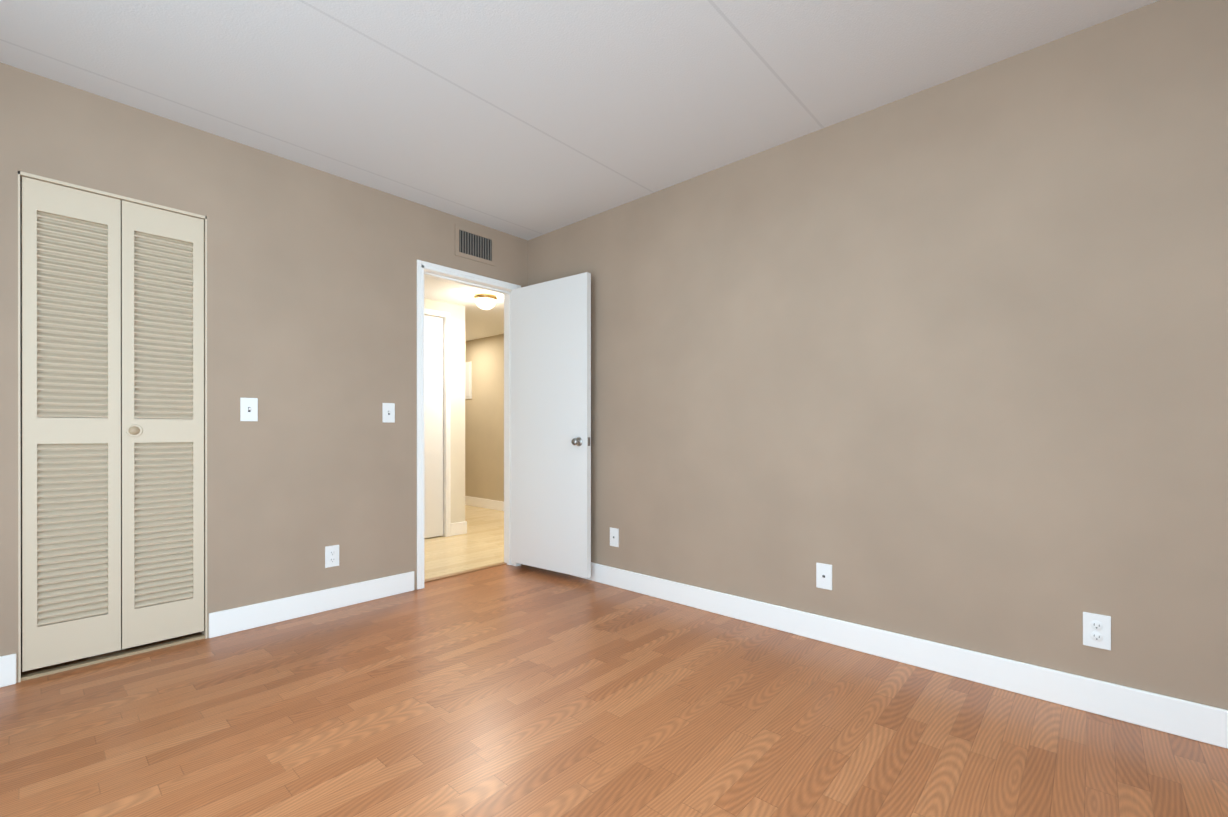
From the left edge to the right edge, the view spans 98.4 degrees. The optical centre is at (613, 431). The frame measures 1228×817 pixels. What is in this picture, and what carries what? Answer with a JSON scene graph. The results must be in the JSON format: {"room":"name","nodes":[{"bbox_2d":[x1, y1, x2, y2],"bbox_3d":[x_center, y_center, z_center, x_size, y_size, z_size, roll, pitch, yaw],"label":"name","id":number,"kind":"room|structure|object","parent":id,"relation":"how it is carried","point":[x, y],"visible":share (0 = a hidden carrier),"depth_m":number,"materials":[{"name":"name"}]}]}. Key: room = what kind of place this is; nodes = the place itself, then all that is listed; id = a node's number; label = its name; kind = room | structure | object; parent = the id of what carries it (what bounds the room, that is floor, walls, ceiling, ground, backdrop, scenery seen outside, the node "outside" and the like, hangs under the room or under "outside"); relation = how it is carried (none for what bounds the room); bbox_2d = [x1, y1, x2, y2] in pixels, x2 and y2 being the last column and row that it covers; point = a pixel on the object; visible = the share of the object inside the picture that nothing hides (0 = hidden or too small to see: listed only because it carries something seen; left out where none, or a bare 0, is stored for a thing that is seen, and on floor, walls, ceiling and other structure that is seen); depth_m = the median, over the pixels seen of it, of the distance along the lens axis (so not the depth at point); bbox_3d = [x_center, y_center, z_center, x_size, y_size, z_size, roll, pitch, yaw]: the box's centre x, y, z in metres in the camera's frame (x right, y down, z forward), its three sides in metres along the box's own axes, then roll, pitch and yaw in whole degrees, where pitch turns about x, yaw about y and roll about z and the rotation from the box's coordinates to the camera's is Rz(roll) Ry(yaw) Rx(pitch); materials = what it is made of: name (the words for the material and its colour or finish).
{"room":"empty bedroom","nodes":[
{"label":"empty bedroom","id":0,"kind":"room"},
{"bbox_2d":[20,184,21,633],"bbox_3d":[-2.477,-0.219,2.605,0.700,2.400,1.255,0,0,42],"label":"door frame","id":1,"kind":"structure","parent":0,"point":[21,387],"depth_m":2.57,"materials":[{"name":"paint"}]},
{"bbox_2d":[0,62,527,682],"bbox_3d":[-1.823,-0.220,2.719,0.120,2.400,3.640,0,0,42],"label":"wall","id":2,"kind":"structure","parent":0,"point":[312,310],"depth_m":2.73,"materials":[{"name":"paint"}]},
{"bbox_2d":[18,171,206,682],"bbox_3d":[-2.173,-0.019,2.331,0.120,2.000,0.595,0,0,42],"label":"trim","id":3,"kind":"structure","parent":2,"relation":"attached to","point":[203,634],"depth_m":2.24,"materials":[{"name":"beige wood"}]},
{"bbox_2d":[22,177,203,671],"bbox_3d":[-2.146,-0.029,2.307,0.032,1.950,0.575,0,0,42],"label":"bifold closet door","id":4,"kind":"structure","parent":2,"relation":"in","point":[112,424],"depth_m":2.27,"materials":[{"name":"beige wood"}]},
{"bbox_2d":[0,571,413,687],"bbox_3d":[-2.073,0.922,2.343,0.013,0.118,2.505,0,0,42],"label":"baseboard","id":5,"kind":"structure","parent":2,"relation":"attached to","point":[230,621],"depth_m":2.77,"materials":[{"name":"white wood"}]},
{"bbox_2d":[240,398,257,420],"bbox_3d":[-1.810,-0.109,2.630,0.018,0.116,0.072,0,0,42],"label":"switch plate","id":6,"kind":"object","parent":2,"relation":"attached to","point":[248,409],"visible":1,"depth_m":2.63,"materials":[{"name":"white plastic"}]},
{"bbox_2d":[325,545,338,567],"bbox_3d":[-1.553,0.687,2.922,0.008,0.116,0.072,0,0,42],"label":"electrical outlet","id":7,"kind":"object","parent":2,"relation":"attached to","point":[331,556],"visible":1,"depth_m":2.92,"materials":[{"name":"white plastic"}]},
{"bbox_2d":[382,403,394,422],"bbox_3d":[-1.338,-0.112,3.153,0.018,0.116,0.072,0,0,42],"label":"switch plate","id":8,"kind":"object","parent":2,"relation":"attached to","point":[388,412],"visible":1,"depth_m":3.15,"materials":[{"name":"white plastic"}]},
{"bbox_2d":[424,562,506,582],"bbox_3d":[-1.044,0.975,3.667,0.050,0.009,0.710,0,0,42],"label":"door sill","id":9,"kind":"structure","parent":2,"relation":"attached to","point":[462,572],"depth_m":3.65,"materials":[{"name":"brown wood"}]},
{"bbox_2d":[417,260,520,588],"bbox_3d":[-1.002,-0.043,3.628,0.148,2.046,0.802,0,0,42],"label":"door frame","id":10,"kind":"structure","parent":2,"relation":"attached to","point":[428,269],"depth_m":3.50,"materials":[{"name":"white wood"}]},
{"bbox_2d":[511,272,590,577],"bbox_3d":[-0.445,-0.040,3.603,0.715,1.950,0.154,0,0,37],"label":"door","id":11,"kind":"structure","parent":10,"relation":"attached to","point":[551,425],"depth_m":3.55,"materials":[{"name":"white wood"}]},
{"bbox_2d":[455,224,494,265],"bbox_3d":[-0.939,-1.263,3.601,0.009,0.205,0.315,0,0,42],"label":"air vent","id":12,"kind":"object","parent":2,"relation":"in","point":[474,245],"visible":1,"depth_m":3.60,"materials":[{"name":"metal"}]},
{"bbox_2d":[424,298,464,522],"bbox_3d":[-2.316,-0.111,4.187,0.120,2.180,2.520,0,0,42],"label":"wall","id":13,"kind":"structure","parent":0,"point":[457,391],"depth_m":5.01,"materials":[{"name":"beige paint"}]},
{"bbox_2d":[424,315,442,537],"bbox_3d":[-1.850,-0.045,4.643,0.101,2.027,0.794,0,0,42],"label":"hall door","id":14,"kind":"structure","parent":13,"relation":"in","point":[433,426],"depth_m":4.87,"materials":[{"name":"white wood"}]},
{"bbox_2d":[424,308,450,536],"bbox_3d":[-1.875,-0.064,4.665,0.134,2.086,0.892,0,0,42],"label":"door frame","id":15,"kind":"structure","parent":13,"relation":"attached to","point":[445,316],"depth_m":4.93,"materials":[{"name":"white wood"}]},
{"bbox_2d":[451,521,466,534],"bbox_3d":[-2.486,0.918,6.027,2.863,0.118,0.043,0,0,42],"label":"baseboard","id":16,"kind":"structure","parent":13,"relation":"attached to","point":[458,528],"depth_m":5.02,"materials":[{"name":"white wood"}]},
{"bbox_2d":[424,276,503,340],"bbox_3d":[-2.545,-1.252,5.141,4.200,0.100,3.870,0,0,42],"label":"ceiling","id":17,"kind":"structure","parent":0,"point":[480,323],"depth_m":5.01,"materials":[{"name":"white paint"}]},
{"bbox_2d":[474,292,496,309],"bbox_3d":[-1.132,-1.139,4.671,0.206,0.125,0.206,0,0,42],"label":"hall ceiling light","id":18,"kind":"object","parent":17,"relation":"attached to","point":[485,300],"visible":1,"depth_m":4.60,"materials":[{"name":"white glass"}]},
{"bbox_2d":[465,334,503,500],"bbox_3d":[-1.245,-0.113,6.494,4.320,2.180,0.120,0,0,42],"label":"wall","id":19,"kind":"structure","parent":0,"point":[484,442],"depth_m":6.77,"materials":[{"name":"paint"}]},
{"bbox_2d":[465,361,471,398],"bbox_3d":[-2.010,-0.679,7.093,0.360,0.490,0.016,0,0,42],"label":"panel","id":20,"kind":"object","parent":19,"relation":"attached to","point":[468,380],"visible":0.54,"depth_m":7.00,"materials":[{"name":"white"}]},
{"bbox_2d":[465,496,503,510],"bbox_3d":[-1.291,0.918,6.444,4.080,0.118,0.017,0,0,42],"label":"baseboard","id":21,"kind":"structure","parent":19,"relation":"attached to","point":[472,501],"depth_m":6.77,"materials":[{"name":"white wood"}]},
{"bbox_2d":[0,0,1158,239],"bbox_3d":[-0.219,-1.478,1.270,4.440,0.120,3.640,0,0,42],"label":"ceiling","id":22,"kind":"structure","parent":0,"point":[526,118],"depth_m":2.10,"materials":[{"name":"paint"}]},
{"bbox_2d":[0,505,1227,816],"bbox_3d":[-1.299,1.030,3.211,8.640,0.100,5.070,0,0,42],"label":"floor","id":23,"kind":"structure","parent":0,"point":[506,690],"depth_m":1.76,"materials":[{"name":"laminate"}]},
{"bbox_2d":[528,0,1227,709],"bbox_3d":[1.005,-0.219,2.538,4.320,2.400,0.120,0,0,42],"label":"wall","id":24,"kind":"structure","parent":0,"point":[946,362],"depth_m":2.11,"materials":[{"name":"paint"}]},
{"bbox_2d":[610,527,618,546],"bbox_3d":[0.001,0.670,3.358,0.072,0.116,0.009,0,0,42],"label":"electrical outlet","id":25,"kind":"object","parent":24,"relation":"attached to","point":[614,537],"visible":1,"depth_m":3.35,"materials":[{"name":"white plastic"}]},
{"bbox_2d":[816,563,831,589],"bbox_3d":[0.981,0.676,2.474,0.072,0.116,0.009,0,0,42],"label":"outlet","id":26,"kind":"object","parent":24,"relation":"attached to","point":[823,576],"visible":1,"depth_m":2.47,"materials":[{"name":"white plastic"}]},
{"bbox_2d":[573,562,1227,748],"bbox_3d":[0.915,0.922,2.530,4.200,0.118,0.013,0,0,42],"label":"baseboard","id":27,"kind":"structure","parent":24,"relation":"attached to","point":[1187,719],"depth_m":2.10,"materials":[{"name":"white wood"}]},
{"bbox_2d":[1083,612,1110,649],"bbox_3d":[1.680,0.693,1.844,0.072,0.116,0.008,0,0,42],"label":"electrical outlet","id":28,"kind":"object","parent":24,"relation":"attached to","point":[1096,630],"visible":1,"depth_m":1.84,"materials":[{"name":"white plastic"}]}
]}

